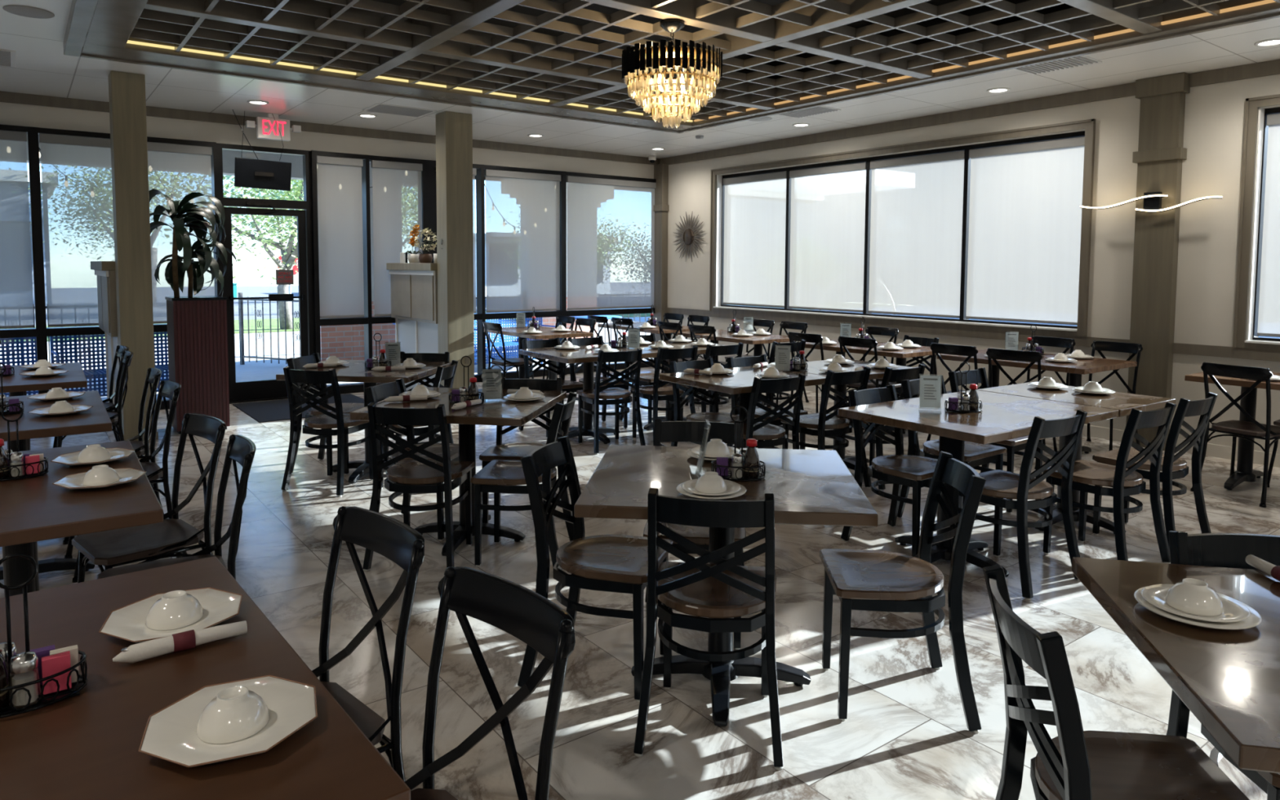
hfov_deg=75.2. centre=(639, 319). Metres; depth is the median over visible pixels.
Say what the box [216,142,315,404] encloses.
door
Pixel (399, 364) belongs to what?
plate
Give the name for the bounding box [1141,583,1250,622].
plate
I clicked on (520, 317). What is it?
menu stand
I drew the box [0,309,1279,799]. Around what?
floor
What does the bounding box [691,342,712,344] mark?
plate
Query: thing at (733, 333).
plate
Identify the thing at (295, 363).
chair
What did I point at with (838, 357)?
bowl
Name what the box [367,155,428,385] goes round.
window
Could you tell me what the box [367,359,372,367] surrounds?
packet
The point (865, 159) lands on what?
window
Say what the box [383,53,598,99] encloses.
trim
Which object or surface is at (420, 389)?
bowl
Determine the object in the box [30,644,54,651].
packet
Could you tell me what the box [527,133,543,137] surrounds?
recessed light
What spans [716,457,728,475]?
packet
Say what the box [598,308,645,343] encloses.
iron fence
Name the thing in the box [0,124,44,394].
window
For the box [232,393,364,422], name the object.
door mat
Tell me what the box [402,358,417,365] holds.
bowl
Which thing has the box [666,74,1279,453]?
wall
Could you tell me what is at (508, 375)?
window
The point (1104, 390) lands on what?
plate
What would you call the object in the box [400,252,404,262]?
card stand
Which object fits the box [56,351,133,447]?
bistro chair
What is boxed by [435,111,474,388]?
column
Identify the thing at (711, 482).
bowl
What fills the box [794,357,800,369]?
salt shaker
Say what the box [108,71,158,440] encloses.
column
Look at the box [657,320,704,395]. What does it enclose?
bistro chair
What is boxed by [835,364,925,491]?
chair
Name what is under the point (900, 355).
dining table
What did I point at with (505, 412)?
dining table
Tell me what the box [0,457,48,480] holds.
wire basket
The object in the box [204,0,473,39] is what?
trim
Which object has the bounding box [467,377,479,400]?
sauce bottle
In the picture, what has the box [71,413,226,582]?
bistro chair
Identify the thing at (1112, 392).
dinner plate
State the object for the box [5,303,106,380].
iron fence
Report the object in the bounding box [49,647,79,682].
packet
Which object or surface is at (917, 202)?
roller blind
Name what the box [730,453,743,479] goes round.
salt shaker
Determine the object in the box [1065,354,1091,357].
plate
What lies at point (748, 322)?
menu stand
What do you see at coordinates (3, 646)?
pepper shaker
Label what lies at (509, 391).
roll
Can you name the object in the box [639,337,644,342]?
bowl
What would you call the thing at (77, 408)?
plate
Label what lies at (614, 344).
packet
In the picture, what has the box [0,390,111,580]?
dining table
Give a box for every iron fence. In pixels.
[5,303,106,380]
[238,292,299,364]
[475,297,525,352]
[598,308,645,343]
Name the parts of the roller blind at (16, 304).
rail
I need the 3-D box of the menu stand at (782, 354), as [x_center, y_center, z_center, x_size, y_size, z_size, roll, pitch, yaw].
[0.996,0.268,5.809,0.110,0.183,0.060,2,4,21]
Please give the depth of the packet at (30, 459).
2.87 m
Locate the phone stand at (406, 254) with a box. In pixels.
[404,253,407,262]
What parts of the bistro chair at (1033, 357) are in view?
leg, crest rail, leg, leg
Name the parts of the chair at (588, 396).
leg, leg, seat, seat frame, leg, crest rail, leg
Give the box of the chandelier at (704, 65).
[622,17,722,128]
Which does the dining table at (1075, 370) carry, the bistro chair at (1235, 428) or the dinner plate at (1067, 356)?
the dinner plate at (1067, 356)
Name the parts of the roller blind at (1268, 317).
rail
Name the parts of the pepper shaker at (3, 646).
lid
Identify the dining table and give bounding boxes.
[0,362,87,396]
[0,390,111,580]
[0,440,163,597]
[0,555,410,799]
[275,360,451,483]
[350,386,566,555]
[484,326,593,395]
[519,344,657,444]
[573,444,878,726]
[597,321,689,382]
[616,340,724,430]
[659,365,826,448]
[674,329,789,405]
[764,359,913,477]
[804,339,941,435]
[837,390,1118,577]
[937,349,1137,462]
[976,381,1175,534]
[1071,556,1279,773]
[1184,372,1279,489]
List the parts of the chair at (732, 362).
leg, crest rail, leg, seat frame, seat, leg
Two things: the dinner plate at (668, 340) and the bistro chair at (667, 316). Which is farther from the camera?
the bistro chair at (667, 316)
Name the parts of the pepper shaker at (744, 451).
lid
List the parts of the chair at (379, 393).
leg, crest rail, leg, seat frame, seat, leg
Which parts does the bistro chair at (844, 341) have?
leg, crest rail, seat frame, seat, leg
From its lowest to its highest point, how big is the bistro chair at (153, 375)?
0.876 m
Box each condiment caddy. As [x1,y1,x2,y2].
[0,340,14,376]
[0,362,24,415]
[0,404,48,480]
[0,553,88,718]
[364,333,391,368]
[448,355,484,403]
[527,306,539,328]
[608,319,627,347]
[646,304,657,325]
[711,405,765,480]
[727,309,741,332]
[783,334,808,371]
[853,316,871,338]
[944,361,982,412]
[1021,324,1044,355]
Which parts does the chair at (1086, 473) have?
leg, leg, seat, seat frame, leg, crest rail, leg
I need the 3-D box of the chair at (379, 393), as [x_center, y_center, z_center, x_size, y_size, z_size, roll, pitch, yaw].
[-1.253,0.770,4.704,0.484,0.829,0.451,1,4,12]
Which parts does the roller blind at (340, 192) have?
rail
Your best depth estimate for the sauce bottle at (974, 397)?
4.24 m
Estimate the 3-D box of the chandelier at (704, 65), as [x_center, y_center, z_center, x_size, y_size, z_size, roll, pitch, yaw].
[0.196,-1.510,5.113,0.616,0.640,0.616,0,4,-5]
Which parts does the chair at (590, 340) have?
leg, crest rail, leg, leg, seat, seat frame, leg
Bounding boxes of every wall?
[0,102,653,178]
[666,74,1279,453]
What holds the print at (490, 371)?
attached to the menu stand at (491, 378)
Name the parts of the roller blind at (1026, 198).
rail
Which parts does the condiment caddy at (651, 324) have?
handle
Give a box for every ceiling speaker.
[2,4,54,18]
[749,116,772,121]
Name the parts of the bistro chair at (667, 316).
crest rail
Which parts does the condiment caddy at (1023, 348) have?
handle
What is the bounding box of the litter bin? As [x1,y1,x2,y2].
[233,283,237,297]
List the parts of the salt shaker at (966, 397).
lid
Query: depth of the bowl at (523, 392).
4.52 m
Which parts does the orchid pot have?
pot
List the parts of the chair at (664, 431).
leg, leg, seat frame, seat, crest rail, leg, leg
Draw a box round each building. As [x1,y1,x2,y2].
[27,170,47,306]
[475,233,486,296]
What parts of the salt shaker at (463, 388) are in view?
lid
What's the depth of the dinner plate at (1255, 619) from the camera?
1.72 m
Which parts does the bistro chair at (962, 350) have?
leg, crest rail, leg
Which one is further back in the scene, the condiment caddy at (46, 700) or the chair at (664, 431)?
the chair at (664, 431)
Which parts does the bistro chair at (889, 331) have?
leg, crest rail, leg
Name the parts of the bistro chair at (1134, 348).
leg, leg, crest rail, leg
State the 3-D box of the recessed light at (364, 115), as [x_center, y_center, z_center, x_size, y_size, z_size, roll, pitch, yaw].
[-2.853,-2.137,8.704,0.192,0.010,0.192,-3,5,-37]
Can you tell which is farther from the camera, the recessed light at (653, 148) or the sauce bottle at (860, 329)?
the recessed light at (653, 148)
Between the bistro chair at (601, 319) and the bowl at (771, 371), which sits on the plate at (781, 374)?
the bowl at (771, 371)
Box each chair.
[53,345,128,448]
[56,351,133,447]
[62,367,162,544]
[64,380,187,582]
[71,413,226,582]
[97,434,256,579]
[280,366,373,497]
[286,352,364,475]
[311,506,424,782]
[362,402,474,571]
[364,377,458,541]
[381,360,457,488]
[383,351,452,471]
[404,566,575,799]
[470,391,577,568]
[479,377,562,523]
[482,321,533,378]
[517,435,673,702]
[518,337,583,437]
[528,315,575,378]
[546,318,595,381]
[567,335,629,429]
[576,347,645,454]
[587,315,634,385]
[611,316,653,393]
[618,333,668,423]
[631,345,697,445]
[633,488,783,770]
[640,312,684,363]
[643,418,746,649]
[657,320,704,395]
[662,315,709,373]
[669,357,739,446]
[678,342,743,421]
[684,324,728,405]
[724,318,775,396]
[726,354,808,449]
[740,373,805,449]
[766,320,808,404]
[768,339,807,428]
[780,366,871,488]
[787,331,847,429]
[819,451,986,733]
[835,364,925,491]
[838,336,905,434]
[840,384,937,556]
[862,326,898,364]
[875,334,938,396]
[897,375,1006,518]
[926,342,977,441]
[947,367,1044,513]
[951,409,1087,600]
[982,564,1249,799]
[986,347,1057,469]
[1023,336,1075,444]
[1042,401,1176,564]
[1086,340,1142,450]
[1092,391,1217,548]
[1165,530,1279,799]
[1190,362,1279,507]
[1266,419,1279,487]
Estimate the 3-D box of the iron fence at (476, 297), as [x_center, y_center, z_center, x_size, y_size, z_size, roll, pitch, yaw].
[-2.784,0.092,13.257,2.164,1.080,0.044,-3,5,-37]
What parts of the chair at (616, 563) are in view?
leg, crest rail, leg, seat frame, seat, leg, leg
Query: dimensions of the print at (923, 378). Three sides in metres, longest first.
0.108 x 0.070 x 0.001 m
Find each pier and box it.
[320,182,395,361]
[527,182,596,339]
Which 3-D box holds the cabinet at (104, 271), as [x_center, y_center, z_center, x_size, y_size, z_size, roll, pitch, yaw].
[-4.769,0.218,7.639,0.350,1.510,1.308,-3,5,-37]
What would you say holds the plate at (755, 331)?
on the dinner plate at (750, 333)
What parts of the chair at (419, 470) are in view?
leg, crest rail, leg, seat frame, seat, leg, leg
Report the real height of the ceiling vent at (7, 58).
0.013 m
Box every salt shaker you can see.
[0,394,7,412]
[8,452,25,477]
[8,651,41,708]
[372,355,377,367]
[458,386,466,402]
[617,337,622,346]
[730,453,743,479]
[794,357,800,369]
[960,394,969,410]
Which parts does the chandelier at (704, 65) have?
chain, frame, bulb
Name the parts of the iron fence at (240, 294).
post, rail, rail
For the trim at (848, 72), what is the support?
attached to the grid
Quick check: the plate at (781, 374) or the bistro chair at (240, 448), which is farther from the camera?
the plate at (781, 374)
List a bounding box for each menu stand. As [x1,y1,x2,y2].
[385,342,399,366]
[481,368,502,401]
[515,312,525,328]
[627,328,639,348]
[689,419,711,475]
[743,317,753,332]
[774,344,790,371]
[840,324,851,337]
[919,375,942,409]
[1004,332,1018,350]
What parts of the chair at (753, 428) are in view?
leg, seat, seat frame, crest rail, leg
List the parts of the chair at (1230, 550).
leg, crest rail, seat frame, seat, leg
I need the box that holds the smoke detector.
[695,135,703,138]
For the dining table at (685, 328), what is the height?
0.760 m
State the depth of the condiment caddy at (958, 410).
4.25 m
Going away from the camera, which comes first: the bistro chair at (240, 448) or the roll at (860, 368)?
the bistro chair at (240, 448)
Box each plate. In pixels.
[18,363,65,369]
[18,369,68,377]
[26,391,85,400]
[27,404,93,415]
[50,447,134,465]
[52,467,146,488]
[98,586,243,642]
[138,675,317,767]
[318,360,346,364]
[393,364,426,368]
[395,362,423,367]
[398,392,440,398]
[401,390,438,396]
[502,395,545,401]
[506,392,542,399]
[521,331,542,333]
[523,330,541,332]
[554,346,579,349]
[555,345,577,347]
[594,348,617,351]
[648,345,673,348]
[649,344,671,347]
[668,339,691,342]
[670,338,689,341]
[675,482,746,499]
[680,479,741,495]
[686,448,732,460]
[689,342,714,346]
[690,445,739,457]
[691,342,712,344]
[703,368,731,373]
[712,369,733,374]
[731,333,752,336]
[733,333,751,335]
[750,333,771,335]
[751,331,769,333]
[755,373,789,378]
[756,371,786,377]
[817,342,836,344]
[817,368,851,372]
[820,367,848,371]
[823,360,854,364]
[826,359,852,363]
[866,364,898,368]
[868,363,896,367]
[876,346,903,350]
[878,346,901,348]
[895,344,920,347]
[897,343,919,346]
[1026,383,1068,389]
[1029,382,1065,387]
[1045,358,1077,362]
[1047,357,1075,360]
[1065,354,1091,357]
[1066,355,1093,359]
[1071,387,1115,395]
[1074,386,1111,392]
[1133,586,1262,630]
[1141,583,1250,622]
[1270,375,1279,378]
[1270,378,1279,381]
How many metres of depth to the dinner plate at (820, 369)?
5.76 m
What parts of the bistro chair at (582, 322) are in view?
leg, leg, crest rail, leg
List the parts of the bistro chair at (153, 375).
seat, seat frame, leg, leg, crest rail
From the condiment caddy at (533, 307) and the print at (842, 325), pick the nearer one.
the print at (842, 325)
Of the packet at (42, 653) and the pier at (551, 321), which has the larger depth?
the pier at (551, 321)
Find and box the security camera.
[648,155,656,163]
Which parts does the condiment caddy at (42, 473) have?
handle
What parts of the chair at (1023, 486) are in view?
leg, leg, seat frame, seat, leg, crest rail, leg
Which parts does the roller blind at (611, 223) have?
rail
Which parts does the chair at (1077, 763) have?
leg, crest rail, seat frame, leg, seat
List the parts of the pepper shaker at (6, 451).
lid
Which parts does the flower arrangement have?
stem, pot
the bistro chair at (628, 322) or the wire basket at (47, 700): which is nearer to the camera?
the wire basket at (47, 700)
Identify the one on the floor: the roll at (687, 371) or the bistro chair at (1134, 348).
the bistro chair at (1134, 348)
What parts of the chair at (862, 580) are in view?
leg, leg, seat, seat frame, leg, crest rail, leg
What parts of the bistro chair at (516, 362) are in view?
leg, crest rail, leg, seat frame, seat, leg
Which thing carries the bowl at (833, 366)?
on the plate at (822, 368)
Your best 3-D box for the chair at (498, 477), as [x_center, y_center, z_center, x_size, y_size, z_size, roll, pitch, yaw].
[-0.576,0.803,4.260,0.484,0.829,0.451,1,4,6]
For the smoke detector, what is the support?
attached to the ceiling
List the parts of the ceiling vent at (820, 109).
vent frame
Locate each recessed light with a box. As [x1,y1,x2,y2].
[247,100,269,104]
[358,113,377,117]
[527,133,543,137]
[650,147,665,150]
[792,123,810,126]
[986,87,1010,93]
[1254,38,1279,46]
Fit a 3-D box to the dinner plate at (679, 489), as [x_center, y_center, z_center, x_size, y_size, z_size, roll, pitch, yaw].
[0.232,0.555,2.698,0.228,0.018,0.228,-3,5,-37]
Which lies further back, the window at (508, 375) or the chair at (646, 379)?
the window at (508, 375)
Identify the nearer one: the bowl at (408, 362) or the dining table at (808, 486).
the dining table at (808, 486)
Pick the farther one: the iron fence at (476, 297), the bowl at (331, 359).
the iron fence at (476, 297)
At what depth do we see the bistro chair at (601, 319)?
10.13 m
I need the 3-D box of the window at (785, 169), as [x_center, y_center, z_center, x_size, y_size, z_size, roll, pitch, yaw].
[1.502,-1.032,10.841,0.100,1.785,1.210,-3,5,-37]
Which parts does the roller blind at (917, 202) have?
rail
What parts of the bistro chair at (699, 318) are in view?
leg, crest rail, leg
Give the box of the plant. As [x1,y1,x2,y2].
[148,188,237,297]
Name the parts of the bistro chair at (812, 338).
leg, crest rail, leg, leg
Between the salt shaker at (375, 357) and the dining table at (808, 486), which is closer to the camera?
the dining table at (808, 486)
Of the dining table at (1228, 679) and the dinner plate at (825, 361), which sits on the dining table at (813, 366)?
the dinner plate at (825, 361)
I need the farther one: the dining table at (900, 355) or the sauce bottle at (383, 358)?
the dining table at (900, 355)
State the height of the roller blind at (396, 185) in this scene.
1.810 m
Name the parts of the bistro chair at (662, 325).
leg, crest rail, leg, seat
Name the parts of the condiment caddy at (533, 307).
handle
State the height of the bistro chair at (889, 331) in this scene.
0.876 m
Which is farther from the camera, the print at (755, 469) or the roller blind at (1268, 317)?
the roller blind at (1268, 317)
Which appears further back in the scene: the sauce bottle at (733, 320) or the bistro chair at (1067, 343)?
the sauce bottle at (733, 320)
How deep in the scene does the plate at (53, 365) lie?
5.78 m
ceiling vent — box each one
[0,48,15,66]
[362,102,436,116]
[777,106,840,117]
[1013,55,1102,74]
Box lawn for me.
[0,304,805,342]
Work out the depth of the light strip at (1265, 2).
5.76 m
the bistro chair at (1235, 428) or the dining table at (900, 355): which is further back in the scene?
the dining table at (900, 355)
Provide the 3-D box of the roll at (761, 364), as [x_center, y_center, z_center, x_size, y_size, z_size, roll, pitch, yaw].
[0.872,0.328,6.036,0.034,0.034,0.226,3,5,33]
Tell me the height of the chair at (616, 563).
0.829 m
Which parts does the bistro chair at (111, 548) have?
leg, leg, seat, seat frame, leg, crest rail, leg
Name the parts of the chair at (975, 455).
leg, crest rail, leg, seat frame, seat, leg, leg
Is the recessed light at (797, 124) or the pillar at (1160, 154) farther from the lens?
the recessed light at (797, 124)
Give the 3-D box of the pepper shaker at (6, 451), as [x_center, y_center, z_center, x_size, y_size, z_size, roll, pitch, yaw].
[-2.191,0.489,2.874,0.041,0.084,0.041,-1,4,-14]
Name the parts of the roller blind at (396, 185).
rail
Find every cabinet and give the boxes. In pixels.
[90,261,119,404]
[386,262,438,391]
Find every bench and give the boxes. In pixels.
[0,337,38,396]
[49,332,168,396]
[474,311,555,366]
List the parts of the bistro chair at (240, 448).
seat, leg, leg, crest rail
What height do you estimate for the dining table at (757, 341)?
0.760 m
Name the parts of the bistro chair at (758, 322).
seat, leg, crest rail, leg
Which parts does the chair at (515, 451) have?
leg, leg, seat, crest rail, leg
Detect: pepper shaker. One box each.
[0,641,17,676]
[4,449,13,462]
[738,448,746,463]
[1025,343,1031,351]
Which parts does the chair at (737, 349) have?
leg, seat frame, leg, leg, crest rail, leg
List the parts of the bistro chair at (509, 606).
seat, leg, crest rail, leg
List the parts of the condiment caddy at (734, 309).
handle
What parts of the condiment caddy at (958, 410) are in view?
handle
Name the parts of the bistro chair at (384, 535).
leg, seat, crest rail, seat frame, leg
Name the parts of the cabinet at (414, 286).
cabinet door, moulding, panel, cabinet door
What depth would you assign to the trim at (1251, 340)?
6.31 m
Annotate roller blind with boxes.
[0,129,34,328]
[146,142,214,324]
[316,155,364,318]
[370,160,422,316]
[434,165,476,313]
[484,168,560,312]
[566,175,656,310]
[722,171,786,307]
[788,161,866,312]
[867,150,964,318]
[965,136,1084,324]
[1257,112,1279,337]
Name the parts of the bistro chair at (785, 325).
leg, crest rail, leg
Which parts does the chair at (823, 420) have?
leg, seat, seat frame, leg, crest rail, leg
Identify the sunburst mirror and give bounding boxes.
[672,211,705,262]
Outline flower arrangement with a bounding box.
[413,227,436,262]
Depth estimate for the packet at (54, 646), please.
1.44 m
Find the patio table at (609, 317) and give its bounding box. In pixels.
[568,315,622,364]
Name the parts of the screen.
mount plate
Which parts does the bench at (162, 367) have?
leg, arm, seat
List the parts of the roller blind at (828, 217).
rail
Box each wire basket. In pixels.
[0,366,14,376]
[0,400,24,415]
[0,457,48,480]
[0,650,88,718]
[364,360,391,368]
[448,391,484,403]
[527,323,539,328]
[608,341,627,347]
[646,320,657,325]
[711,458,765,480]
[727,326,741,332]
[783,362,808,371]
[944,398,982,412]
[1021,346,1044,355]
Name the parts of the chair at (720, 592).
leg, leg, crest rail, seat frame, seat, leg, leg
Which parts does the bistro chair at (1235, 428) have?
leg, leg, crest rail, seat frame, seat, leg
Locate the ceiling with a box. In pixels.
[0,0,1279,158]
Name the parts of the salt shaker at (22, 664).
lid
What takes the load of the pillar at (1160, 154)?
attached to the wall at (1215, 113)
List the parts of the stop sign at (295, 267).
sign plate, post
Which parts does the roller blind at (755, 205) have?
rail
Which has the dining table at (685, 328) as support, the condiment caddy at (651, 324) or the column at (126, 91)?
the condiment caddy at (651, 324)
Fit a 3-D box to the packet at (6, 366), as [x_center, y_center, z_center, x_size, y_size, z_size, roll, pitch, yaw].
[-4.121,0.324,5.410,0.040,0.060,0.004,-3,5,-37]
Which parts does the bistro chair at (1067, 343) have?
leg, crest rail, leg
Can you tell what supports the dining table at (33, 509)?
on the floor
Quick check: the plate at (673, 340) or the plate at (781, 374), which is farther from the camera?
the plate at (673, 340)
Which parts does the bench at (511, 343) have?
seat, arm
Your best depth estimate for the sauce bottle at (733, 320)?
9.26 m
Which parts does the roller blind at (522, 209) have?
rail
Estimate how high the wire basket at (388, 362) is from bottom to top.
0.050 m
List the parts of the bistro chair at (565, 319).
leg, leg, crest rail, leg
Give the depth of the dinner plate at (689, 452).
3.17 m
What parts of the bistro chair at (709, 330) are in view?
leg, crest rail, leg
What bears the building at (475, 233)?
on the road
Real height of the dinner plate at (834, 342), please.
0.018 m
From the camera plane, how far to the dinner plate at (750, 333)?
8.84 m
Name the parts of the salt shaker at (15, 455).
lid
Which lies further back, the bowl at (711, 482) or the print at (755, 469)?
the print at (755, 469)
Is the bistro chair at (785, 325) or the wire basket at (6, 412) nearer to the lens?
the wire basket at (6, 412)
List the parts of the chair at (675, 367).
leg, crest rail, leg, seat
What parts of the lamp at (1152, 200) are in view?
wall plate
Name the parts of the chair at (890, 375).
leg, seat, seat frame, leg, leg, crest rail, leg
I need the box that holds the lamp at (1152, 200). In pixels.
[1080,191,1222,212]
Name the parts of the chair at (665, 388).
leg, seat, leg, seat frame, leg, crest rail, leg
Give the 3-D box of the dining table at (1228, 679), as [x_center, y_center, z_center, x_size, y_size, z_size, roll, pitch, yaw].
[1.450,1.021,1.648,0.880,0.760,0.860,1,4,12]
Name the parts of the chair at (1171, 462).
leg, leg, seat, seat frame, leg, crest rail, leg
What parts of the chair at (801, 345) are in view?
leg, crest rail, leg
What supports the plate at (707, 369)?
on the dinner plate at (731, 371)
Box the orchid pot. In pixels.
[404,224,422,262]
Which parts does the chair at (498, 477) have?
leg, leg, seat, seat frame, leg, leg, crest rail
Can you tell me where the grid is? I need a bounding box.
[144,0,1163,110]
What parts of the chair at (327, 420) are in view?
leg, crest rail, leg, seat frame, seat, leg, leg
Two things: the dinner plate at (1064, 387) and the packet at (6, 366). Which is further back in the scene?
the packet at (6, 366)
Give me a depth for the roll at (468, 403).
4.27 m
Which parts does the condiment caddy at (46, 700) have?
handle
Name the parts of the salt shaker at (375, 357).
lid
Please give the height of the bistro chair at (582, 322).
0.876 m
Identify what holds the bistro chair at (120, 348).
on the floor
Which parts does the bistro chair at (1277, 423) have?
leg, seat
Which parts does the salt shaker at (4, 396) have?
lid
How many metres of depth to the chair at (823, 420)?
5.51 m
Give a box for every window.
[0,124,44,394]
[32,126,110,393]
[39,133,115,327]
[146,136,220,409]
[310,150,370,394]
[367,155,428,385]
[426,160,484,382]
[482,164,564,378]
[564,171,656,375]
[720,167,787,310]
[785,157,867,315]
[864,145,966,321]
[961,130,1084,328]
[1252,106,1279,341]
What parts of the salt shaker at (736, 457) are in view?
shaker glass, lid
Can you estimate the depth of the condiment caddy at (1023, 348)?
7.03 m
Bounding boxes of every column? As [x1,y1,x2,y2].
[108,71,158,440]
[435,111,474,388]
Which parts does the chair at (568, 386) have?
leg, crest rail, leg, leg, seat frame, seat, leg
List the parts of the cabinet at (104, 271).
cabinet door, moulding, cabinet door, panel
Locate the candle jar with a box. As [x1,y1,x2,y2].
[433,253,437,262]
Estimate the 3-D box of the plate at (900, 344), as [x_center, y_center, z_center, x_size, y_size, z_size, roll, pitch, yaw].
[2.458,0.234,7.626,0.196,0.018,0.196,-3,5,-37]
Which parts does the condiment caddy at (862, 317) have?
handle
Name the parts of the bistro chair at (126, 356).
leg, seat frame, seat, leg, leg, crest rail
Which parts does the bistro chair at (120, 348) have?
leg, seat, leg, crest rail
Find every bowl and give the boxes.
[33,359,51,367]
[34,366,53,374]
[44,387,68,398]
[48,400,74,413]
[76,444,110,462]
[82,464,119,485]
[145,590,203,630]
[195,685,269,743]
[325,355,340,363]
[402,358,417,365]
[410,384,429,395]
[514,386,533,398]
[527,327,536,331]
[555,324,565,329]
[561,341,573,346]
[600,344,611,350]
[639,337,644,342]
[641,322,650,326]
[654,340,666,346]
[674,334,685,340]
[694,471,727,493]
[696,337,707,343]
[705,438,729,456]
[710,363,724,371]
[737,329,746,334]
[755,328,765,333]
[764,366,779,375]
[822,337,830,342]
[826,362,842,370]
[831,354,845,361]
[875,358,889,365]
[884,342,895,347]
[902,339,913,345]
[1037,377,1057,386]
[1053,353,1068,359]
[1071,349,1084,356]
[1082,381,1102,391]
[1164,577,1223,616]
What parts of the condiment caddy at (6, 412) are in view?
handle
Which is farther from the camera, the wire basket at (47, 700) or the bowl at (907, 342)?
the bowl at (907, 342)
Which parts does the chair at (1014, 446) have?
leg, crest rail, leg, leg, seat frame, seat, leg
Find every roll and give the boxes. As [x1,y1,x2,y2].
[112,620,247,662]
[302,362,337,368]
[371,365,405,371]
[383,395,427,402]
[451,399,481,409]
[506,389,543,395]
[584,344,598,349]
[683,368,712,374]
[752,362,768,368]
[854,365,871,370]
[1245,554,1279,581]
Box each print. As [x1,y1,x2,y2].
[0,683,8,696]
[387,344,397,359]
[485,371,497,391]
[630,330,637,342]
[742,464,759,471]
[777,347,787,364]
[842,324,849,336]
[923,377,937,399]
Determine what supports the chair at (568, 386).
on the floor
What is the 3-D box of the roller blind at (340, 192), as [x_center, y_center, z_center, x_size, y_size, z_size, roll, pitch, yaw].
[-3.399,-0.932,9.444,0.514,1.810,0.060,-3,5,-37]
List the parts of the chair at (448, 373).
seat, seat frame, leg, crest rail, leg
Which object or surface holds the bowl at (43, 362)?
on the plate at (53, 365)
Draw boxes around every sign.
[245,113,301,141]
[275,269,293,284]
[277,255,297,307]
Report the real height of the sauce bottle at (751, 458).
0.130 m
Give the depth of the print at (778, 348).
5.82 m
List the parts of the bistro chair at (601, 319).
crest rail, leg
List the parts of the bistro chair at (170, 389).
leg, leg, seat, seat frame, leg, crest rail, leg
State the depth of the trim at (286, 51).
5.74 m
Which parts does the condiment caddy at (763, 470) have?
handle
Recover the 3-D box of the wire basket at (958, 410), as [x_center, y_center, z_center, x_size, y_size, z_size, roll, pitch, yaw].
[1.662,0.439,4.271,0.189,0.050,0.129,0,4,-7]
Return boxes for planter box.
[164,295,230,434]
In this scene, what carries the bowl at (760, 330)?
on the plate at (755, 331)
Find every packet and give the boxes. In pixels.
[3,364,10,374]
[8,399,19,412]
[19,453,31,469]
[25,455,39,474]
[29,453,44,471]
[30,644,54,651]
[31,645,54,651]
[31,647,55,684]
[41,651,70,674]
[41,652,70,673]
[41,653,71,694]
[49,644,77,652]
[49,645,77,653]
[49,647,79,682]
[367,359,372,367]
[452,390,459,401]
[612,340,616,346]
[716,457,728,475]
[789,360,792,369]
[950,398,958,409]
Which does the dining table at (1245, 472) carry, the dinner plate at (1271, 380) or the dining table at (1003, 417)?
the dinner plate at (1271, 380)
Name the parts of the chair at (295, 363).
leg, crest rail, seat frame, leg, seat, leg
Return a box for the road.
[34,285,486,326]
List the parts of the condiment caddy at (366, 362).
handle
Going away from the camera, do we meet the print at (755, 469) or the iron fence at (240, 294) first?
the print at (755, 469)
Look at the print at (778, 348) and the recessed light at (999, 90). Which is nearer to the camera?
the print at (778, 348)
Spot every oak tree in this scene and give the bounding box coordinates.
[222,175,303,329]
[226,177,303,242]
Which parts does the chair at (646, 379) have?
leg, crest rail, seat, leg, seat frame, leg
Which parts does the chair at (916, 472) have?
leg, crest rail, leg, seat frame, seat, leg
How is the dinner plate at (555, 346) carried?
on the dining table at (578, 355)
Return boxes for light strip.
[126,40,693,122]
[693,0,1275,121]
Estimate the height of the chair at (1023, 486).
0.829 m
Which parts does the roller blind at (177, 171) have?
rail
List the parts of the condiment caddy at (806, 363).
handle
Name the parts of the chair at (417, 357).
leg, leg, crest rail, leg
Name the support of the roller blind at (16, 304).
attached to the window at (36, 332)
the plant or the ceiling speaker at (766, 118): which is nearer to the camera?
the plant
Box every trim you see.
[0,90,659,164]
[26,133,372,182]
[62,0,1279,133]
[129,8,392,71]
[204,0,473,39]
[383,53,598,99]
[448,0,731,75]
[576,87,746,120]
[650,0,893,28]
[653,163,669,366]
[659,58,1279,164]
[666,307,1279,361]
[675,48,892,102]
[709,119,1095,337]
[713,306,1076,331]
[715,174,722,306]
[818,0,1117,69]
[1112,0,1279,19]
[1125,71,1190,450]
[1232,93,1279,350]
[1244,339,1279,344]
[1246,107,1264,340]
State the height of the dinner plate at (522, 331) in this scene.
0.018 m
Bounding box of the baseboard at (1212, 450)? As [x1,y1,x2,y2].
[804,384,1279,467]
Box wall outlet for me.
[464,356,469,364]
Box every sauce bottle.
[0,438,8,478]
[0,653,8,708]
[378,349,387,366]
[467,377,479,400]
[621,332,627,346]
[730,319,734,331]
[742,438,759,478]
[797,350,805,368]
[857,328,862,337]
[967,383,979,410]
[1026,337,1033,351]
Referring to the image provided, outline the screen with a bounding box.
[232,109,291,191]
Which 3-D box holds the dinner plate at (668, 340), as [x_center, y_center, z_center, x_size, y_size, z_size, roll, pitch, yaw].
[0.387,0.204,8.019,0.228,0.018,0.228,-3,5,-37]
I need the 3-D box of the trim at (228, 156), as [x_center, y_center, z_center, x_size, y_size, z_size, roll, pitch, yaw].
[-4.934,-2.136,11.488,22.000,0.339,0.300,-3,5,-37]
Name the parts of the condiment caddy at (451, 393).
handle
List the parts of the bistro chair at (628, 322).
leg, crest rail, leg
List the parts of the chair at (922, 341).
crest rail, leg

